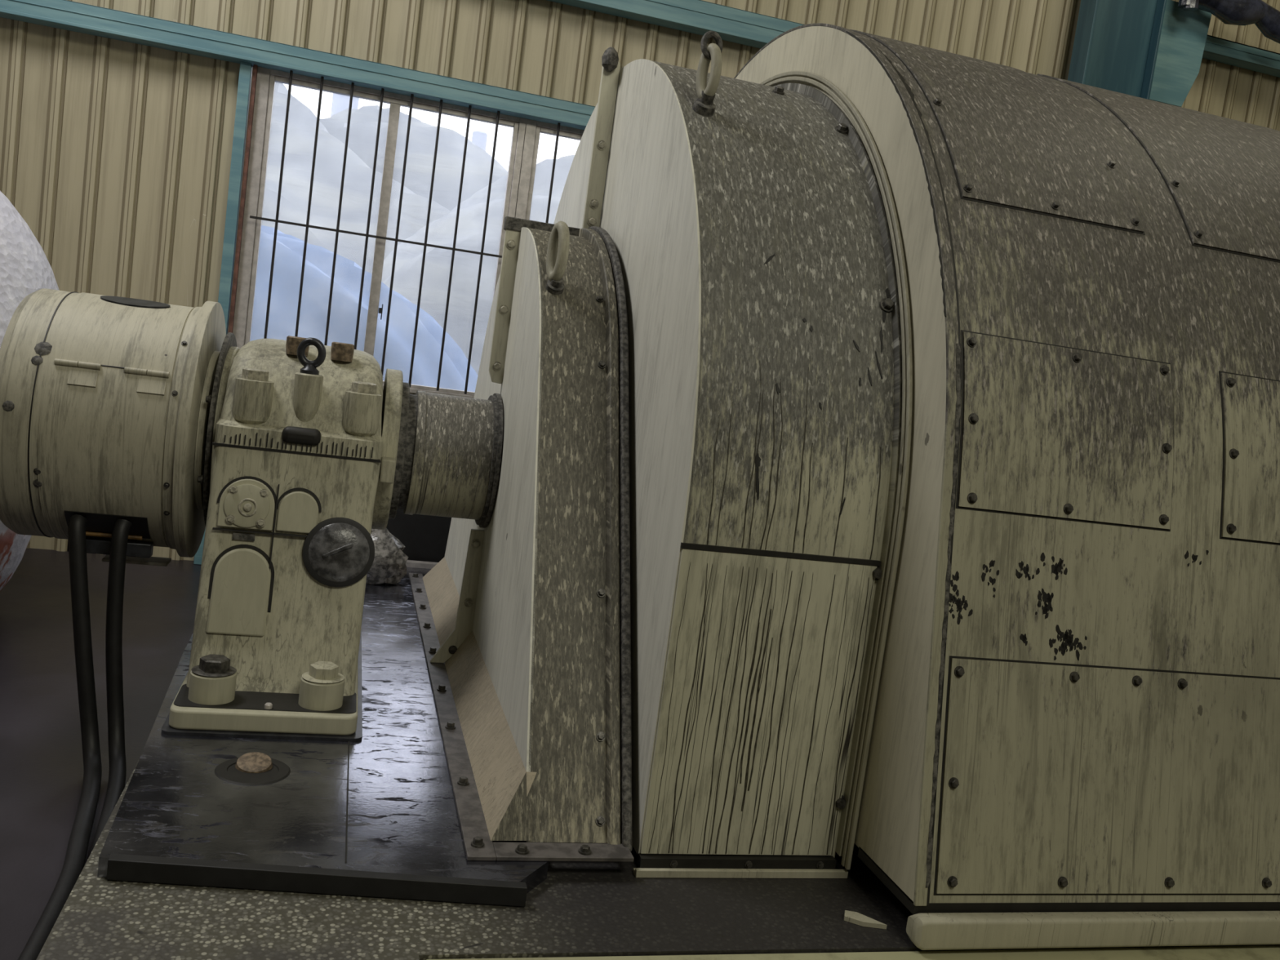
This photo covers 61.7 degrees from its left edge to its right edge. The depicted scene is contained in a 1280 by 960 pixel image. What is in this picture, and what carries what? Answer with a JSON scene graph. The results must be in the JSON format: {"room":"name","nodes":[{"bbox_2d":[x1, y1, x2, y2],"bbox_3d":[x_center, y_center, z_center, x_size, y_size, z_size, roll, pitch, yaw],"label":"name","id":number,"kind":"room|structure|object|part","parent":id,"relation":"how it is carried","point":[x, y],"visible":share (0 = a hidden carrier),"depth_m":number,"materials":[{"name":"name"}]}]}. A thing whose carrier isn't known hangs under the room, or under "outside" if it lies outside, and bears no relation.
{"room":"power station hall","nodes":[
{"label":"power station hall","id":0,"kind":"room"},
{"bbox_2d":[0,547,200,959],"bbox_3d":[0.311,1.504,2.062,16.200,0.100,11.400,6,6,-15],"label":"floor","id":1,"kind":"structure","parent":0,"point":[42,769],"depth_m":4.34,"materials":[{"name":"grey concrete"}]},
{"bbox_2d":[0,191,59,591],"bbox_3d":[-3.860,-0.588,4.851,2.208,2.347,1.782,6,6,-15],"label":"bag","id":2,"kind":"object","parent":1,"relation":"on","point":[25,269],"visible":0.34,"depth_m":4.91,"materials":[{"name":"white plastic"}]},
{"bbox_2d":[97,560,548,906],"bbox_3d":[-1.235,0.718,4.328,1.160,0.080,3.790,6,6,-15],"label":"deck plate","id":3,"kind":"object","parent":1,"relation":"on","point":[375,815],"visible":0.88,"depth_m":2.91,"materials":[{"name":"black metal"}]},
{"bbox_2d":[161,332,409,742],"bbox_3d":[-1.304,0.077,4.153,0.696,1.260,1.760,6,6,-15],"label":"pedestal","id":4,"kind":"object","parent":3,"relation":"on","point":[304,454],"visible":1,"depth_m":3.64,"materials":[{"name":"metal"}]},
{"bbox_3d":[-1.580,-0.182,4.045,0.014,0.750,0.750,6,6,-15],"label":"seal plate","id":5,"kind":"part","parent":4,"relation":"part of","materials":[{"name":"beige metal"}]},
{"bbox_3d":[-1.331,0.191,3.597,0.070,0.022,0.010,6,6,-15],"label":"maker plate","id":6,"kind":"part","parent":4,"relation":"part of","materials":[{"name":"grey metal"}]},
{"bbox_3d":[-1.406,0.692,4.211,0.605,0.010,1.760,6,6,-15],"label":"shim plate","id":7,"kind":"part","parent":4,"relation":"part of","materials":[{"name":"metal"}]},
{"bbox_3d":[-1.031,0.249,3.667,0.212,0.209,0.052,6,6,-15],"label":"sight glass","id":8,"kind":"part","parent":4,"relation":"part of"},
{"bbox_2d":[365,528,408,584],"bbox_3d":[-1.402,0.384,5.684,0.352,0.322,0.213,6,6,-15],"label":"plastic bag","id":9,"kind":"object","parent":3,"relation":"on","point":[388,566],"visible":0.49,"depth_m":5.64,"materials":[{"name":"grey plastic"}]},
{"bbox_2d":[408,216,634,862],"bbox_3d":[-0.528,-0.129,4.337,0.457,1.838,3.385,6,6,-15],"label":"cover","id":10,"kind":"object","parent":3,"relation":"on","point":[524,617],"visible":1,"depth_m":3.38,"materials":[{"name":"metal"}]},
{"bbox_2d":[397,390,502,528],"bbox_3d":[-0.769,-0.095,4.270,0.353,0.544,0.544,6,6,-15],"label":"shaft cover","id":11,"kind":"object","parent":10,"relation":"attached to","point":[452,459],"visible":0.86,"depth_m":4.07,"materials":[{"name":"metal"}]},
{"bbox_3d":[-0.730,0.685,4.388,0.125,0.152,3.188,6,6,-15],"label":"skirt panel","id":12,"kind":"part","parent":10,"relation":"part of","materials":[{"name":"paint"}]},
{"bbox_3d":[-0.574,-0.190,4.308,0.012,1.630,2.962,6,6,-15],"label":"plate","id":13,"kind":"part","parent":10,"relation":"part of","materials":[{"name":"paint"}]},
{"bbox_2d":[386,508,451,562],"bbox_3d":[-1.505,0.283,6.539,1.250,0.920,0.580,6,6,-15],"label":"crate","id":14,"kind":"object","parent":1,"relation":"on","point":[424,538],"visible":0.02,"depth_m":6.30,"materials":[{"name":"black rubber"}]},
{"bbox_2d":[35,760,1279,959],"bbox_3d":[1.070,1.177,4.527,5.700,0.250,4.730,6,6,-15],"label":"concrete plinth","id":15,"kind":"object","parent":1,"relation":"on","point":[581,908],"visible":0.11,"depth_m":2.56,"materials":[{"name":"grey concrete"}]},
{"bbox_2d":[553,31,912,878],"bbox_3d":[0.010,-0.395,4.433,0.692,2.585,3.368,6,6,-15],"label":"cover","id":16,"kind":"object","parent":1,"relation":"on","point":[771,380],"visible":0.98,"depth_m":3.02,"materials":[{"name":"metal"}]},
{"bbox_3d":[-0.239,-0.399,4.367,0.012,2.480,3.218,6,6,-15],"label":"plate","id":17,"kind":"part","parent":16,"relation":"part of","materials":[{"name":"paint"}]},
{"bbox_3d":[0.287,1.091,2.982,0.629,0.022,0.035,6,6,-15],"label":"rail","id":18,"kind":"part","parent":16,"relation":"part of","materials":[{"name":"metal"}]},
{"bbox_3d":[0.334,0.634,2.982,0.577,0.853,0.018,6,6,-15],"label":"panel","id":19,"kind":"part","parent":16,"relation":"part of","materials":[{"name":"paint"}]},
{"bbox_2d":[426,945,1279,959],"bbox_3d":[1.926,1.377,2.842,4.915,0.064,0.416,6,6,-15],"label":"edging","id":20,"kind":"object","parent":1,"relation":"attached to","point":[1253,952],"visible":1,"depth_m":2.77,"materials":[{"name":"green paint"}]},
{"bbox_2d":[844,910,887,928],"bbox_3d":[0.589,1.155,2.804,0.113,0.012,0.043,10,6,21],"label":"wedge","id":21,"kind":"object","parent":1,"relation":"on","point":[855,917],"visible":1,"depth_m":2.79,"materials":[{"name":"paint"}]},
{"bbox_2d":[733,22,1279,950],"bbox_3d":[1.847,-0.285,4.908,3.108,2.762,4.085,6,6,-15],"label":"motor housing","id":22,"kind":"object","parent":1,"relation":"on","point":[1075,739],"visible":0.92,"depth_m":2.95,"materials":[{"name":"paint"}]},
{"bbox_3d":[0.370,-0.491,4.515,0.010,2.645,4.029,6,6,-15],"label":"plate","id":23,"kind":"part","parent":22,"relation":"part of","materials":[{"name":"paint"}]},
{"bbox_2d":[949,570,964,612],"bbox_3d":[0.806,0.289,2.783,0.089,0.107,0.021,6,6,-15],"label":"chip","id":24,"kind":"object","parent":22,"relation":"attached to","point":[957,578],"depth_m":2.79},
{"bbox_2d":[949,597,973,624],"bbox_3d":[0.831,0.337,2.787,0.081,0.076,0.015,6,6,-15],"label":"chip","id":25,"kind":"object","parent":22,"relation":"attached to","point":[961,609],"depth_m":2.79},
{"bbox_2d":[981,560,999,597],"bbox_3d":[0.920,0.259,2.818,0.051,0.098,0.018,7,6,-5],"label":"chip","id":26,"kind":"object","parent":22,"relation":"attached to","point":[989,568],"depth_m":2.82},
{"bbox_3d":[1.133,-1.189,3.546,0.615,0.721,0.983,6,6,-15],"label":"panel","id":27,"kind":"part","parent":22,"relation":"part of","materials":[{"name":"paint"}]},
{"bbox_2d":[1019,633,1027,645],"bbox_3d":[1.016,0.422,2.836,0.025,0.032,0.007,6,6,-15],"label":"chip","id":28,"kind":"object","parent":22,"relation":"attached to","point":[1023,637],"depth_m":2.84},
{"bbox_2d":[1015,560,1039,580],"bbox_3d":[1.032,0.242,2.848,0.073,0.050,0.010,6,6,-15],"label":"chip","id":29,"kind":"object","parent":22,"relation":"attached to","point":[1024,570],"depth_m":2.85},
{"bbox_2d":[1035,588,1053,618],"bbox_3d":[1.080,0.330,2.858,0.053,0.080,0.016,6,6,-15],"label":"chip","id":30,"kind":"object","parent":22,"relation":"attached to","point":[1044,597],"depth_m":2.86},
{"bbox_2d":[1040,552,1067,579],"bbox_3d":[1.110,0.232,2.870,0.086,0.068,0.012,6,6,-14],"label":"chip","id":31,"kind":"object","parent":22,"relation":"attached to","point":[1054,566],"depth_m":2.87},
{"bbox_3d":[1.167,-0.130,2.918,0.667,0.457,0.120,6,6,-15],"label":"access panel","id":32,"kind":"part","parent":22,"relation":"part of","materials":[{"name":"paint"}]},
{"bbox_2d":[1048,624,1087,660],"bbox_3d":[1.148,0.438,2.872,0.118,0.093,0.018,6,6,-15],"label":"chip","id":33,"kind":"object","parent":22,"relation":"attached to","point":[1066,642],"depth_m":2.87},
{"bbox_3d":[2.178,1.295,3.115,3.104,0.082,0.064,6,6,-15],"label":"rail","id":34,"kind":"part","parent":22,"relation":"part of","materials":[{"name":"metal"}]},
{"bbox_3d":[1.310,0.814,2.898,1.102,0.588,0.112,6,6,-15],"label":"access panel","id":35,"kind":"part","parent":22,"relation":"part of","materials":[{"name":"paint"}]},
{"bbox_3d":[2.082,-1.085,3.808,1.005,0.726,0.986,6,6,-15],"label":"panel","id":36,"kind":"part","parent":22,"relation":"part of","materials":[{"name":"paint"}]},
{"bbox_2d":[1184,550,1208,566],"bbox_3d":[1.558,0.219,2.998,0.082,0.051,0.010,6,6,-16],"label":"chip","id":37,"kind":"object","parent":22,"relation":"attached to","point":[1192,557],"depth_m":3.00,"materials":[{"name":"paint"}]},
{"bbox_3d":[1.973,-0.041,3.141,0.655,0.462,0.121,6,6,-15],"label":"access panel","id":38,"kind":"part","parent":22,"relation":"part of","materials":[{"name":"paint"}]},
{"bbox_2d":[1067,0,1211,106],"bbox_3d":[3.599,-2.409,7.961,1.040,7.300,0.190,6,6,-15],"label":"steel column","id":39,"kind":"structure","parent":1,"relation":"on","point":[1153,50],"depth_m":7.85,"materials":[{"name":"teal metal"}]},
{"bbox_3d":[3.987,-3.155,7.940,0.460,0.720,0.012,6,6,-15],"label":"gusset plate","id":40,"kind":"part","parent":39,"relation":"part of","materials":[{"name":"teal metal"}]},
{"bbox_2d":[1177,0,1279,44],"bbox_3d":[4.598,-3.566,7.837,1.408,0.742,0.213,7,6,-11],"label":"wrapped bundle","id":41,"kind":"object","parent":39,"relation":"hanging from","point":[1266,18],"visible":1,"depth_m":7.76,"materials":[{"name":"black plastic"}]},
{"bbox_2d":[0,0,1279,560],"bbox_3d":[-0.629,-2.738,7.083,16.000,7.600,0.078,6,6,-15],"label":"wall","id":42,"kind":"structure","parent":0,"point":[115,155],"depth_m":6.65,"materials":[{"name":"metal"}]},
{"bbox_2d":[193,61,252,564],"bbox_3d":[-2.618,-1.007,6.715,0.065,3.130,0.080,6,6,-15],"label":"steel column","id":43,"kind":"structure","parent":42,"relation":"attached to","point":[246,68],"depth_m":6.60,"materials":[{"name":"teal metal"}]},
{"bbox_2d":[0,0,595,129],"bbox_3d":[-2.702,-2.648,6.435,11.700,0.140,0.140,6,6,-15],"label":"steel beam","id":44,"kind":"structure","parent":42,"relation":"attached to","point":[66,15],"depth_m":6.53,"materials":[{"name":"teal metal"}]},
{"bbox_2d":[249,70,502,394],"bbox_3d":[-1.640,-1.542,6.846,1.620,1.840,0.017,6,6,-15],"label":"bars","id":45,"kind":"object","parent":42,"relation":"attached to","point":[277,221],"visible":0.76,"depth_m":6.83,"materials":[{"name":"metal"}]},
{"bbox_2d":[228,64,526,398],"bbox_3d":[-1.686,-1.542,6.928,1.705,1.890,0.120,6,6,-15],"label":"window","id":46,"kind":"structure","parent":42,"relation":"in","point":[264,79],"depth_m":6.77,"materials":[{"name":"metal"}]},
{"bbox_2d":[515,119,584,220],"bbox_3d":[-0.038,-1.367,7.395,1.760,1.890,0.100,6,6,-15],"label":"window","id":47,"kind":"structure","parent":42,"relation":"in","point":[533,128],"depth_m":7.09,"materials":[{"name":"metal"}]},
{"bbox_2d":[545,122,560,222],"bbox_3d":[0.013,-1.366,7.304,1.690,1.840,0.017,6,6,-15],"label":"bar","id":48,"kind":"object","parent":42,"relation":"attached to","point":[558,123],"visible":0.07,"depth_m":7.05,"materials":[{"name":"metal"}]},
{"bbox_2d":[546,0,804,48],"bbox_3d":[-0.536,-3.207,6.927,16.000,0.180,0.140,6,6,-15],"label":"steel beam","id":49,"kind":"structure","parent":42,"relation":"attached to","point":[732,24],"depth_m":7.13,"materials":[{"name":"teal metal"}]},
{"bbox_2d":[1202,35,1279,77],"bbox_3d":[5.712,-3.170,8.573,3.140,0.120,0.140,6,6,-15],"label":"wall rail","id":50,"kind":"object","parent":42,"relation":"attached to","point":[1215,49],"visible":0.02,"depth_m":8.23,"materials":[{"name":"teal metal"}]},
{"label":"outside","id":51,"kind":"structure","parent":0,"visible":0},
{"bbox_3d":[-3.981,-2.013,33.933,70.000,0.150,52.400,6,6,-15],"label":"ground","id":52,"kind":"structure","parent":51,"visible":0},
{"bbox_2d":[330,93,359,116],"bbox_3d":[-11.127,-11.042,39.363,0.990,14.650,0.990,6,6,-15],"label":"chimney","id":53,"kind":"object","parent":52,"relation":"on","point":[340,103],"visible":0.02,"depth_m":38.69,"materials":[{"name":"white"}]},
{"bbox_2d":[250,225,477,391],"bbox_3d":[-4.979,-1.302,9.048,8.400,3.211,2.800,6,6,-15],"label":"mountain","id":54,"kind":"structure","parent":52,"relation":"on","point":[289,250],"depth_m":9.04},
{"bbox_2d":[261,81,507,273],"bbox_3d":[-5.984,-4.101,19.767,15.000,6.296,6.400,6,6,-15],"label":"mountain","id":55,"kind":"structure","parent":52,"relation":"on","point":[301,126],"depth_m":17.86},
{"bbox_2d":[371,154,574,375],"bbox_3d":[0.169,-1.918,14.800,9.200,4.636,5.200,6,6,-15],"label":"mountain","id":56,"kind":"structure","parent":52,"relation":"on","point":[409,256],"depth_m":12.71},
{"bbox_2d":[471,130,487,151],"bbox_3d":[-6.695,-8.218,40.917,0.616,9.950,0.616,6,6,-15],"label":"chimney","id":57,"kind":"object","parent":52,"relation":"on","point":[479,139],"visible":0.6,"depth_m":40.21,"materials":[{"name":"white"}]},
{"bbox_3d":[-1.549,-0.179,4.054,1.350,0.220,0.220,6,6,-15],"label":"shaft","id":58,"kind":"object","parent":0,"visible":0},
{"bbox_2d":[0,288,226,566],"bbox_3d":[-1.915,-0.205,3.954,0.649,0.986,0.960,6,6,-15],"label":"housing","id":59,"kind":"object","parent":58,"relation":"attached to","point":[104,411],"visible":0.83,"depth_m":3.58,"materials":[{"name":"paint"}]},
{"bbox_2d":[2,400,13,411],"bbox_3d":[-2.039,-0.238,3.454,0.035,0.035,0.007,6,6,-15],"label":"bolt","id":60,"kind":"object","parent":59,"relation":"attached to","point":[7,406],"depth_m":3.45,"materials":[{"name":"grey metal"}]},
{"bbox_2d":[31,355,43,364],"bbox_3d":[-1.973,-0.391,3.503,0.035,0.031,0.016,6,6,-15],"label":"bolt","id":61,"kind":"object","parent":59,"relation":"attached to","point":[35,359],"depth_m":3.50,"materials":[{"name":"grey metal"}]},
{"bbox_2d":[32,479,41,488],"bbox_3d":[-1.992,0.012,3.546,0.035,0.032,0.016,6,6,-15],"label":"bolt","id":62,"kind":"object","parent":59,"relation":"attached to","point":[37,483],"depth_m":3.54,"materials":[{"name":"grey metal"}]},
{"bbox_2d":[33,467,40,475],"bbox_3d":[-1.981,-0.028,3.524,0.028,0.026,0.011,6,6,-15],"label":"bolt","id":63,"kind":"object","parent":59,"relation":"attached to","point":[37,471],"depth_m":3.52,"materials":[{"name":"grey metal"}]},
{"bbox_2d":[34,341,52,355],"bbox_3d":[-1.964,-0.432,3.524,0.053,0.044,0.029,6,6,-15],"label":"bolt","id":64,"kind":"object","parent":59,"relation":"attached to","point":[41,348],"depth_m":3.52,"materials":[{"name":"grey metal"}]},
{"bbox_2d":[17,514,102,959],"bbox_3d":[-1.528,0.697,2.768,0.191,0.868,2.100,5,6,-22],"label":"power cable","id":65,"kind":"object","parent":59,"relation":"hanging from","point":[78,842],"visible":0.98,"depth_m":3.60,"materials":[{"name":"black rubber"}]},
{"bbox_2d":[90,519,132,853],"bbox_3d":[-1.456,0.707,2.796,0.147,0.863,2.112,6,6,-20],"label":"power cable","id":66,"kind":"object","parent":59,"relation":"hanging from","point":[118,545],"visible":0.68,"depth_m":3.67,"materials":[{"name":"black rubber"}]},
{"bbox_3d":[-1.801,-0.629,3.821,0.230,0.037,0.100,6,6,-15],"label":"port lid","id":67,"kind":"part","parent":59,"relation":"part of","materials":[{"name":"metal"}]},
{"bbox_2d":[102,555,171,566],"bbox_3d":[-1.861,0.296,3.964,0.220,0.012,0.100,6,6,-15],"label":"drip tray","id":68,"kind":"object","parent":59,"relation":"on","point":[153,561],"depth_m":3.94,"materials":[{"name":"grey metal"}]}
]}

